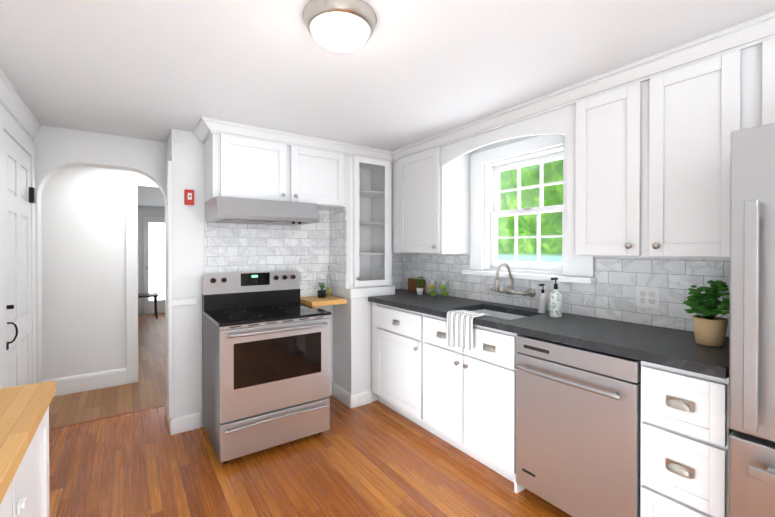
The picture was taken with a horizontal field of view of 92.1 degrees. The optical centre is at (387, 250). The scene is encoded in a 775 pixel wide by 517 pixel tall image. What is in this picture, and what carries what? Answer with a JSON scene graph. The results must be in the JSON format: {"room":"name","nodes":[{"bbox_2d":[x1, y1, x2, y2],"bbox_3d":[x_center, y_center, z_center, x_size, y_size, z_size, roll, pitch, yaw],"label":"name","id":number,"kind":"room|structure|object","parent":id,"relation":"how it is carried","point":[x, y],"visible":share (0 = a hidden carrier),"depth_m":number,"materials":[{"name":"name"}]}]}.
{"room":"kitchen","nodes":[
{"label":"kitchen","id":0,"kind":"room"},
{"bbox_2d":[32,128,43,382],"bbox_3d":[-1.059,0.245,0.383,0.220,2.270,5.730,0,0,-35],"label":"wall","id":1,"kind":"structure","parent":0,"point":[39,252],"depth_m":2.70,"materials":[{"name":"paint"}]},
{"bbox_2d":[0,105,35,388],"bbox_3d":[-2.199,0.318,2.209,0.045,2.104,0.908,0,0,-35],"label":"door frame","id":2,"kind":"structure","parent":1,"relation":"attached to","point":[11,128],"depth_m":2.02,"materials":[{"name":"paint"}]},
{"bbox_2d":[4,131,35,387],"bbox_3d":[-2.184,0.364,2.221,0.078,1.988,0.710,0,0,-35],"label":"door","id":3,"kind":"structure","parent":1,"relation":"attached to","point":[19,194],"depth_m":2.19,"materials":[{"name":"paint"}]},
{"bbox_2d":[0,67,40,140],"bbox_3d":[-0.975,-0.820,0.466,0.060,0.139,5.380,0,0,-35],"label":"crown molding","id":4,"kind":"structure","parent":1,"relation":"attached to","point":[16,108],"depth_m":2.19,"materials":[{"name":"paint"}]},
{"bbox_2d":[108,157,127,369],"bbox_3d":[-4.113,0.214,5.764,0.150,2.270,4.850,0,0,-35],"label":"wall","id":5,"kind":"structure","parent":0,"point":[117,167],"depth_m":3.78,"materials":[{"name":"paint"}]},
{"bbox_2d":[143,216,164,314],"bbox_3d":[-4.849,0.312,7.975,0.600,2.050,0.075,0,0,-35],"label":"glazed door","id":6,"kind":"structure","parent":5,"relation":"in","point":[154,250],"depth_m":7.92,"materials":[{"name":"paint"}]},
{"bbox_2d":[40,149,204,380],"bbox_3d":[-3.142,0.227,3.576,2.850,2.270,0.150,0,0,-35],"label":"wall","id":7,"kind":"structure","parent":0,"point":[80,208],"depth_m":3.52,"materials":[{"name":"paint"}]},
{"bbox_2d":[42,368,126,396],"bbox_3d":[-3.401,1.282,3.298,1.800,0.162,0.018,0,0,-35],"label":"baseboard","id":8,"kind":"structure","parent":7,"relation":"attached to","point":[94,381],"depth_m":3.64,"materials":[{"name":"paint"}]},
{"bbox_2d":[126,177,157,383],"bbox_3d":[-2.287,0.299,4.071,0.920,2.120,0.020,0,0,-35],"label":"door frame","id":9,"kind":"structure","parent":7,"relation":"attached to","point":[132,184],"depth_m":3.83,"materials":[{"name":"paint"}]},
{"bbox_2d":[184,189,193,204],"bbox_3d":[-1.497,-0.403,2.825,0.064,0.114,0.040,0,0,-35],"label":"alarm pull station","id":10,"kind":"object","parent":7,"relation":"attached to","point":[188,197],"visible":1,"depth_m":2.82,"materials":[{"name":"red plastic"}]},
{"bbox_2d":[49,313,571,516],"bbox_3d":[-1.921,1.412,3.277,4.500,0.103,11.450,0,0,-35],"label":"floor","id":11,"kind":"structure","parent":0,"point":[376,458],"depth_m":2.34,"materials":[{"name":"brown wood"}]},
{"bbox_2d":[0,408,49,516],"bbox_3d":[-0.972,0.936,0.725,0.345,0.885,1.057,0,0,-35],"label":"base cabinet","id":12,"kind":"object","parent":11,"relation":"on","point":[29,497],"depth_m":1.07,"materials":[{"name":"paint"}]},
{"bbox_2d":[0,380,55,507],"bbox_3d":[-0.424,0.484,-0.050,0.358,0.063,3.010,0,0,-35],"label":"countertop","id":13,"kind":"structure","parent":12,"relation":"on","point":[23,408],"depth_m":0.99,"materials":[{"name":"wood"}]},
{"bbox_2d":[138,293,158,318],"bbox_3d":[-4.781,0.940,7.346,0.455,0.802,0.504,0,0,-35],"label":"table","id":14,"kind":"object","parent":11,"relation":"on","point":[154,295],"visible":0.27,"depth_m":7.30,"materials":[{"name":"black plastic"}]},
{"bbox_2d":[202,270,330,463],"bbox_3d":[-0.900,0.770,2.773,0.768,1.192,0.722,0,0,-35],"label":"range","id":15,"kind":"object","parent":11,"relation":"on","point":[265,359],"visible":1,"depth_m":2.56,"materials":[{"name":"silver metal"}]},
{"bbox_2d":[331,286,394,407],"bbox_3d":[-0.231,0.847,3.513,0.476,1.031,0.375,0,0,-35],"label":"column","id":16,"kind":"structure","parent":11,"relation":"on","point":[352,355],"depth_m":3.32,"materials":[{"name":"paint"}]},
{"bbox_2d":[372,302,733,516],"bbox_3d":[0.777,0.913,2.512,0.652,0.910,2.415,0,0,-35],"label":"base cabinet","id":17,"kind":"object","parent":11,"relation":"on","point":[424,376],"depth_m":2.17,"materials":[{"name":"paint"}]},
{"bbox_2d":[368,289,728,378],"bbox_3d":[0.674,0.525,2.668,0.638,0.222,2.794,0,0,-35],"label":"countertop","id":18,"kind":"structure","parent":17,"relation":"on","point":[675,348],"depth_m":1.95,"materials":[{"name":"stone"}]},
{"bbox_2d":[408,278,425,292],"bbox_3d":[0.290,0.344,3.727,0.022,0.125,0.260,0,0,-35],"label":"cutting board","id":19,"kind":"object","parent":18,"relation":"on","point":[412,285],"visible":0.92,"depth_m":3.74,"materials":[{"name":"brown wood"}]},
{"bbox_2d":[415,277,423,294],"bbox_3d":[0.299,0.325,3.483,0.092,0.166,0.078,0,0,-35],"label":"potted plant","id":20,"kind":"object","parent":18,"relation":"on","point":[419,291],"visible":1,"depth_m":3.46,"materials":[{"name":"ceramic"}]},
{"bbox_2d":[428,280,436,297],"bbox_3d":[0.395,0.337,3.275,0.084,0.145,0.084,0,0,-35],"label":"vase","id":21,"kind":"object","parent":18,"relation":"on","point":[433,292],"visible":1,"depth_m":3.25,"materials":[{"name":"glass"}]},
{"bbox_2d":[439,281,448,298],"bbox_3d":[0.490,0.337,3.226,0.084,0.145,0.084,0,0,-35],"label":"vase","id":22,"kind":"object","parent":18,"relation":"on","point":[444,293],"visible":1,"depth_m":3.21,"materials":[{"name":"glass"}]},
{"bbox_2d":[446,310,488,351],"bbox_3d":[0.519,0.521,2.433,0.166,0.228,0.235,0,0,-35],"label":"striped dish towel","id":23,"kind":"object","parent":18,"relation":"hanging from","point":[459,328],"visible":0.98,"depth_m":2.39,"materials":[{"name":"white fabric"}]},
{"bbox_2d":[538,284,546,312],"bbox_3d":[1.031,0.318,2.488,0.065,0.192,0.054,0,0,-35],"label":"soap dispenser","id":24,"kind":"object","parent":18,"relation":"on","point":[542,303],"visible":1,"depth_m":2.47,"materials":[{"name":"white plastic"}]},
{"bbox_2d":[549,277,561,316],"bbox_3d":[1.053,0.291,2.344,0.081,0.246,0.072,0,0,-35],"label":"soap dispenser","id":25,"kind":"object","parent":18,"relation":"on","point":[555,303],"visible":1,"depth_m":2.32,"materials":[{"name":"white plastic"}]},
{"bbox_2d":[683,280,729,346],"bbox_3d":[1.438,0.276,1.663,0.230,0.286,0.212,0,0,-35],"label":"potted plant","id":26,"kind":"object","parent":18,"relation":"on","point":[710,329],"visible":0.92,"depth_m":1.65,"materials":[{"name":"plant"}]},
{"bbox_2d":[516,335,640,516],"bbox_3d":[1.108,0.920,1.992,0.667,0.892,0.602,0,0,-35],"label":"dishwasher","id":27,"kind":"object","parent":11,"relation":"on","point":[578,415],"visible":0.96,"depth_m":1.79,"materials":[{"name":"silver metal"}]},
{"bbox_2d":[728,123,774,516],"bbox_3d":[1.688,0.485,1.087,0.763,1.782,0.910,0,0,-35],"label":"refrigerator","id":28,"kind":"object","parent":11,"relation":"on","point":[752,348],"visible":1,"depth_m":1.21,"materials":[{"name":"silver metal"}]},
{"bbox_2d":[316,286,332,381],"bbox_3d":[-0.585,0.225,3.846,1.290,2.270,0.600,0,0,-35],"label":"wall","id":29,"kind":"structure","parent":0,"point":[329,308],"depth_m":3.53,"materials":[{"name":"paint"}]},
{"bbox_2d":[165,399,174,434],"bbox_3d":[-1.729,1.306,2.953,0.016,0.118,0.451,0,0,-35],"label":"baseboard","id":30,"kind":"structure","parent":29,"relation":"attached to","point":[171,422],"depth_m":2.79,"materials":[{"name":"paint"}]},
{"bbox_2d":[204,133,349,288],"bbox_3d":[-0.858,-0.251,3.056,1.100,1.168,0.390,0,0,-35],"label":"upper cabinet","id":31,"kind":"object","parent":29,"relation":"attached to","point":[238,167],"visible":0.96,"depth_m":2.87,"materials":[{"name":"paint"}]},
{"bbox_2d":[193,126,210,143],"bbox_3d":[-1.356,-0.864,2.737,0.078,0.077,0.338,0,0,-35],"label":"crown molding","id":32,"kind":"structure","parent":31,"relation":"attached to","point":[203,138],"depth_m":2.80,"materials":[{"name":"paint"}]},
{"bbox_2d":[205,196,319,225],"bbox_3d":[-0.972,-0.287,2.907,0.737,0.169,0.486,0,0,-35],"label":"range hood","id":33,"kind":"object","parent":31,"relation":"attached to","point":[219,209],"visible":1,"depth_m":2.72,"materials":[{"name":"silver metal"}]},
{"bbox_2d":[204,202,399,296],"bbox_3d":[-0.654,0.043,3.430,1.859,0.840,0.022,0,0,-35],"label":"tiled wall","id":34,"kind":"structure","parent":29,"relation":"attached to","point":[310,252],"depth_m":3.21,"materials":[{"name":"tile"}]},
{"bbox_2d":[167,161,196,418],"bbox_3d":[-1.569,0.291,2.853,0.192,1.910,0.118,0,0,-35],"label":"trim","id":35,"kind":"structure","parent":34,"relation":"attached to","point":[177,302],"depth_m":2.77,"materials":[{"name":"paint"}]},
{"bbox_2d":[300,295,346,306],"bbox_3d":[-0.581,0.456,3.273,0.319,0.075,0.344,0,0,-35],"label":"shelf","id":36,"kind":"object","parent":29,"relation":"attached to","point":[314,301],"visible":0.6,"depth_m":3.17,"materials":[{"name":"wood"}]},
{"bbox_2d":[317,283,325,297],"bbox_3d":[-0.586,0.353,3.333,0.078,0.128,0.078,0,0,-35],"label":"succulent","id":37,"kind":"object","parent":36,"relation":"on","point":[321,293],"visible":1,"depth_m":3.31,"materials":[{"name":"ceramic"}]},
{"bbox_2d":[327,264,331,295],"bbox_3d":[-0.536,0.270,3.429,0.046,0.292,0.045,0,0,-35],"label":"olive oil bottle","id":38,"kind":"object","parent":36,"relation":"on","point":[329,289],"visible":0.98,"depth_m":3.42,"materials":[{"name":"clear glass"}]},
{"bbox_2d":[328,207,346,288],"bbox_3d":[-0.447,0.043,3.366,0.012,0.840,0.313,0,0,-35],"label":"tiled wall","id":39,"kind":"structure","parent":29,"relation":"attached to","point":[337,218],"depth_m":3.36,"materials":[{"name":"tile"}]},
{"bbox_2d":[350,155,391,288],"bbox_3d":[-0.225,-0.254,3.499,0.443,1.168,0.390,0,0,-35],"label":"upper cabinet","id":40,"kind":"object","parent":29,"relation":"attached to","point":[370,222],"visible":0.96,"depth_m":3.46,"materials":[{"name":"paint"}]},
{"bbox_2d":[197,117,388,160],"bbox_3d":[-0.642,-0.865,2.983,1.530,0.077,0.078,0,0,-35],"label":"crown molding","id":41,"kind":"structure","parent":40,"relation":"attached to","point":[206,126],"depth_m":2.87,"materials":[{"name":"paint"}]},
{"bbox_2d":[0,0,774,206],"bbox_3d":[-1.921,-0.956,3.264,4.500,0.100,11.450,0,0,-35],"label":"ceiling","id":42,"kind":"structure","parent":0,"point":[408,72],"depth_m":1.75,"materials":[{"name":"paint"}]},
{"bbox_2d":[303,0,376,51],"bbox_3d":[-0.182,-0.844,1.442,0.282,0.102,0.282,0,0,-35],"label":"flush-mount ceiling light","id":43,"kind":"object","parent":42,"relation":"attached to","point":[341,25],"visible":1,"depth_m":1.37,"materials":[{"name":"white glass"}]},
{"bbox_2d":[471,135,560,275],"bbox_3d":[1.501,0.235,2.175,0.150,2.270,5.730,0,0,-35],"label":"wall","id":44,"kind":"structure","parent":0,"point":[497,144],"depth_m":2.91,"materials":[{"name":"paint"}]},
{"bbox_2d":[462,134,596,283],"bbox_3d":[1.028,-0.301,2.773,0.235,1.005,1.067,0,0,-35],"label":"double-hung window","id":45,"kind":"structure","parent":44,"relation":"in","point":[540,150],"depth_m":2.85,"materials":[{"name":"paint"}]},
{"bbox_2d":[483,167,483,236],"bbox_3d":[0.775,-0.394,3.018,0.010,0.562,0.010,0,0,-35],"label":"blind cord","id":46,"kind":"object","parent":45,"relation":"hanging from","point":[483,197],"visible":0.96,"depth_m":3.02,"materials":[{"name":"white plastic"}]},
{"bbox_2d":[400,253,729,336],"bbox_3d":[0.938,0.219,2.840,0.010,0.385,2.815,0,0,-35],"label":"tiled wall","id":47,"kind":"structure","parent":44,"relation":"attached to","point":[613,296],"depth_m":2.25,"materials":[{"name":"tile"}]},
{"bbox_2d":[405,271,409,282],"bbox_3d":[0.206,0.275,3.869,0.008,0.116,0.070,0,0,-35],"label":"outlet","id":48,"kind":"object","parent":47,"relation":"attached to","point":[407,275],"visible":0.94,"depth_m":3.88,"materials":[{"name":"white plastic"}]},
{"bbox_2d":[490,263,535,296],"bbox_3d":[0.866,0.212,2.689,0.279,0.250,0.334,0,0,-35],"label":"faucet","id":49,"kind":"object","parent":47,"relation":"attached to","point":[508,290],"visible":1,"depth_m":2.67,"materials":[{"name":"silver metal"}]},
{"bbox_2d":[392,38,774,258],"bbox_3d":[1.043,-0.401,2.350,0.392,0.860,3.728,0,0,-35],"label":"upper cabinet","id":50,"kind":"object","parent":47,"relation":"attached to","point":[647,168],"visible":0.96,"depth_m":1.82,"materials":[{"name":"paint"}]},
{"bbox_2d":[389,11,774,161],"bbox_3d":[0.991,-0.860,2.105,0.078,0.077,3.390,0,0,-35],"label":"crown molding","id":51,"kind":"structure","parent":50,"relation":"attached to","point":[758,30],"depth_m":1.86,"materials":[{"name":"paint"}]},
{"bbox_2d":[636,286,659,308],"bbox_3d":[1.453,0.260,2.087,0.008,0.116,0.117,0,0,-35],"label":"double electrical outlet","id":52,"kind":"object","parent":47,"relation":"attached to","point":[648,297],"visible":1,"depth_m":2.08,"materials":[{"name":"white plastic"}]},
{"label":"outside","id":53,"kind":"structure","parent":0,"visible":0},
{"bbox_2d":[498,159,562,261],"bbox_3d":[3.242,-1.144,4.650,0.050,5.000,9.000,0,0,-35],"label":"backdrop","id":54,"kind":"structure","parent":53,"point":[547,201],"depth_m":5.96,"materials":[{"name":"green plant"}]}
]}

